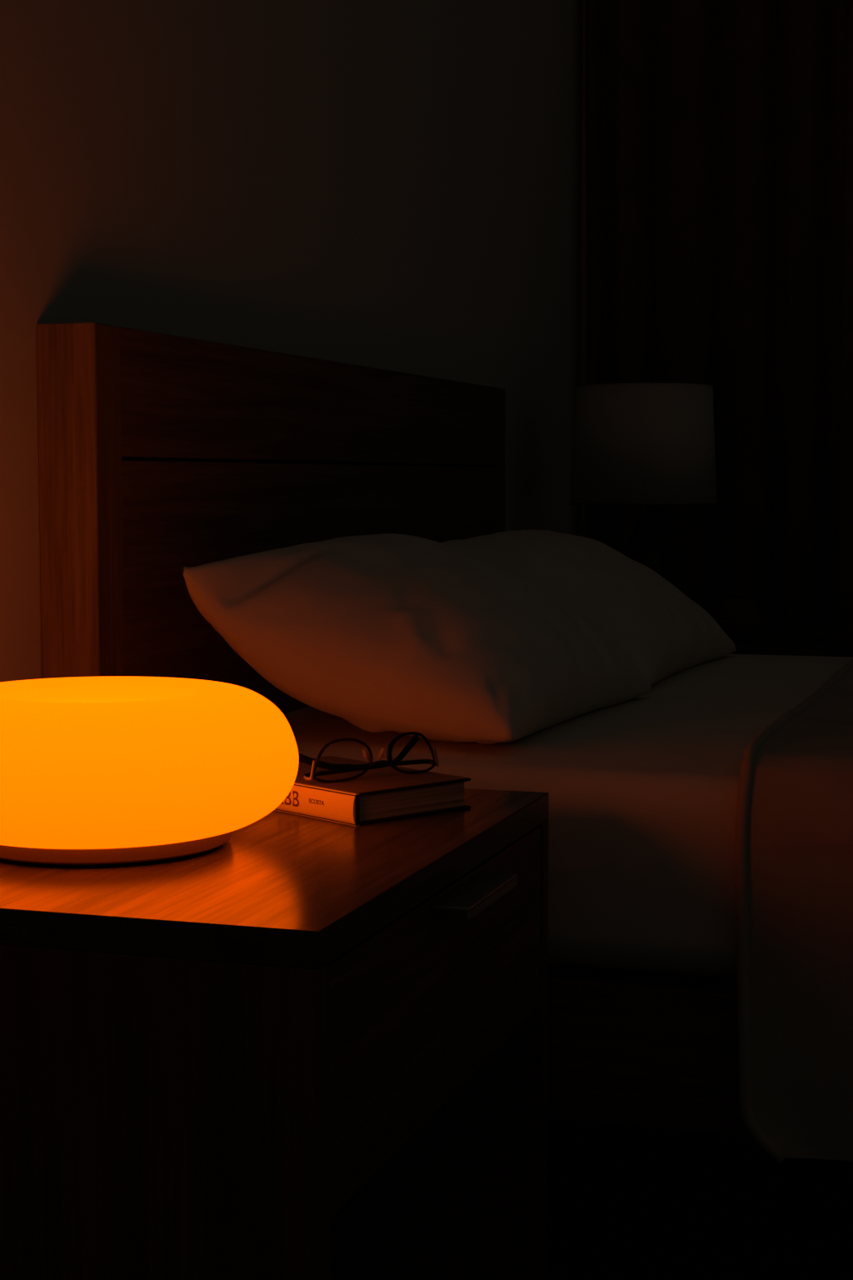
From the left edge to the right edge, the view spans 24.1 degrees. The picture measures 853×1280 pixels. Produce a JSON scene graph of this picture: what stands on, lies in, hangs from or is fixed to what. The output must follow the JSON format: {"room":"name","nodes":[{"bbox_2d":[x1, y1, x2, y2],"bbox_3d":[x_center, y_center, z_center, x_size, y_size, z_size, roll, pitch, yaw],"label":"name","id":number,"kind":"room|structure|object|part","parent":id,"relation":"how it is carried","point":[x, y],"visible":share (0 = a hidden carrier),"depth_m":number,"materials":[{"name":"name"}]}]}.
{"room":"bedroom","nodes":[
{"label":"bedroom","id":0,"kind":"room"},
{"bbox_2d":[0,0,583,682],"bbox_3d":[-0.542,-0.602,1.872,0.120,2.600,5.720,1,5,18],"label":"wall","id":1,"kind":"structure","parent":0,"point":[392,185],"depth_m":2.81,"materials":[{"name":"grey paint"}]},
{"bbox_2d":[580,0,587,537],"bbox_3d":[2.097,-0.770,3.964,3.637,2.600,0.120,1,5,18],"label":"wall","id":2,"kind":"structure","parent":0,"point":[584,370],"depth_m":4.45,"materials":[{"name":"grey paint"}]},
{"bbox_2d":[585,0,852,657],"bbox_3d":[1.313,-0.745,4.080,2.052,2.500,0.095,1,5,18],"label":"curtain","id":3,"kind":"object","parent":2,"relation":"hanging from","point":[719,133],"visible":0.59,"depth_m":4.29,"materials":[{"name":"black fabric"}]},
{"bbox_2d":[546,1118,852,1279],"bbox_3d":[1.191,0.788,1.431,3.757,0.100,5.720,1,5,18],"label":"floor","id":4,"kind":"structure","parent":0,"point":[623,1202],"depth_m":2.34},
{"bbox_2d":[0,788,549,1279],"bbox_3d":[-0.232,0.438,1.729,0.595,0.550,0.623,1,5,18],"label":"nightstand","id":5,"kind":"object","parent":4,"relation":"on","point":[297,1047],"visible":0.88,"depth_m":1.41,"materials":[{"name":"brown wood"}]},
{"bbox_2d":[0,676,299,868],"bbox_3d":[-0.268,0.104,1.641,0.326,0.129,0.326,0,5,2],"label":"table lamp","id":6,"kind":"object","parent":5,"relation":"on","point":[96,772],"visible":1,"depth_m":1.52,"materials":[{"name":"orange plastic"}]},
{"bbox_3d":[-0.338,0.473,1.448,0.565,0.524,0.019,1,5,18],"label":"panel","id":7,"kind":"part","parent":5,"relation":"part of","materials":[{"name":"brown wood"}]},
{"bbox_2d":[274,755,470,825],"bbox_3d":[-0.079,0.138,1.852,0.142,0.028,0.201,-4,6,-42],"label":"book","id":8,"kind":"object","parent":5,"relation":"on","point":[383,794],"visible":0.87,"depth_m":1.78,"materials":[{"name":"beige paper"}]},
{"bbox_2d":[298,731,438,783],"bbox_3d":[-0.053,0.106,1.828,0.160,0.039,0.026,-3,6,-35],"label":"eyeglasses","id":9,"kind":"object","parent":8,"relation":"on","point":[332,768],"visible":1,"depth_m":1.82,"materials":[{"name":"black metal"}]},
{"bbox_3d":[0.011,0.287,1.639,0.022,0.176,0.578,1,5,18],"label":"drawer","id":10,"kind":"part","parent":5,"relation":"part of","materials":[{"name":"brown wood"}]},
{"bbox_3d":[-0.154,0.427,2.021,0.565,0.524,0.019,1,5,18],"label":"panel","id":11,"kind":"part","parent":5,"relation":"part of","materials":[{"name":"brown wood"}]},
{"bbox_3d":[0.040,0.209,1.636,0.032,0.010,0.144,1,5,18],"label":"handle","id":12,"kind":"part","parent":5,"relation":"part of","materials":[{"name":"silver metal"}]},
{"bbox_2d":[36,322,753,1139],"bbox_3d":[0.832,0.136,2.599,2.094,1.013,1.619,1,5,18],"label":"frame","id":13,"kind":"object","parent":4,"relation":"on","point":[160,454],"visible":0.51,"depth_m":2.24,"materials":[{"name":"brown wood"}]},
{"bbox_3d":[-0.378,0.173,2.138,0.067,1.013,0.004,1,5,18],"label":"panel","id":14,"kind":"part","parent":13,"relation":"part of","materials":[{"name":"brown wood"}]},
{"bbox_3d":[-0.369,0.170,2.167,0.067,1.013,0.058,1,5,18],"label":"headboard post","id":15,"kind":"part","parent":13,"relation":"part of","materials":[{"name":"brown wood"}]},
{"bbox_3d":[0.102,0.052,3.643,0.067,1.013,0.058,1,5,18],"label":"headboard post","id":16,"kind":"part","parent":13,"relation":"part of","materials":[{"name":"brown wood"}]},
{"bbox_3d":[0.111,0.049,3.672,0.067,1.013,0.004,1,5,18],"label":"panel","id":17,"kind":"part","parent":13,"relation":"part of","materials":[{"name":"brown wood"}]},
{"bbox_2d":[283,654,852,978],"bbox_3d":[0.835,0.192,2.558,1.986,0.204,1.474,1,5,18],"label":"mattress","id":18,"kind":"object","parent":13,"relation":"on","point":[642,790],"visible":0.22,"depth_m":2.01,"materials":[{"name":"white fabric"}]},
{"bbox_2d":[180,533,653,744],"bbox_3d":[0.023,-0.015,2.434,0.384,0.224,0.709,1,5,18],"label":"pillow","id":19,"kind":"object","parent":18,"relation":"on","point":[401,633],"visible":0.98,"depth_m":2.21,"materials":[{"name":"white fabric"}]},
{"bbox_2d":[440,529,737,685],"bbox_3d":[0.243,-0.063,3.098,0.386,0.212,0.678,1,5,18],"label":"pillow","id":20,"kind":"object","parent":18,"relation":"on","point":[663,632],"visible":0.59,"depth_m":2.94,"materials":[{"name":"white fabric"}]},
{"bbox_2d":[735,659,852,1164],"bbox_3d":[1.156,0.261,2.454,1.324,0.398,1.553,1,5,18],"label":"blanket","id":21,"kind":"object","parent":18,"relation":"on","point":[794,833],"visible":1,"depth_m":1.92,"materials":[{"name":"fabric"}]},
{"bbox_3d":[0.620,0.428,1.887,1.999,0.145,0.028,1,5,18],"label":"rail","id":22,"kind":"part","parent":13,"relation":"part of","materials":[{"name":"brown wood"}]},
{"bbox_3d":[0.476,0.260,3.947,0.595,0.550,0.623,1,5,18],"label":"nightstand","id":23,"kind":"object","parent":4,"relation":"on","visible":0},
{"bbox_2d":[570,380,718,581],"bbox_3d":[0.423,-0.255,3.898,0.288,0.485,0.288,1,5,18],"label":"table lamp","id":24,"kind":"object","parent":23,"relation":"on","point":[643,444],"visible":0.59,"depth_m":3.77,"materials":[{"name":"fabric"}]},
{"bbox_3d":[0.423,-0.363,3.889,0.018,0.252,0.018,1,5,18],"label":"stem","id":25,"kind":"part","parent":24,"relation":"part of","materials":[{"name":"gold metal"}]},
{"bbox_3d":[0.423,-0.380,3.888,0.284,0.230,0.284,1,5,18],"label":"lamp shade","id":26,"kind":"part","parent":24,"relation":"part of","materials":[{"name":"fabric"}]}
]}

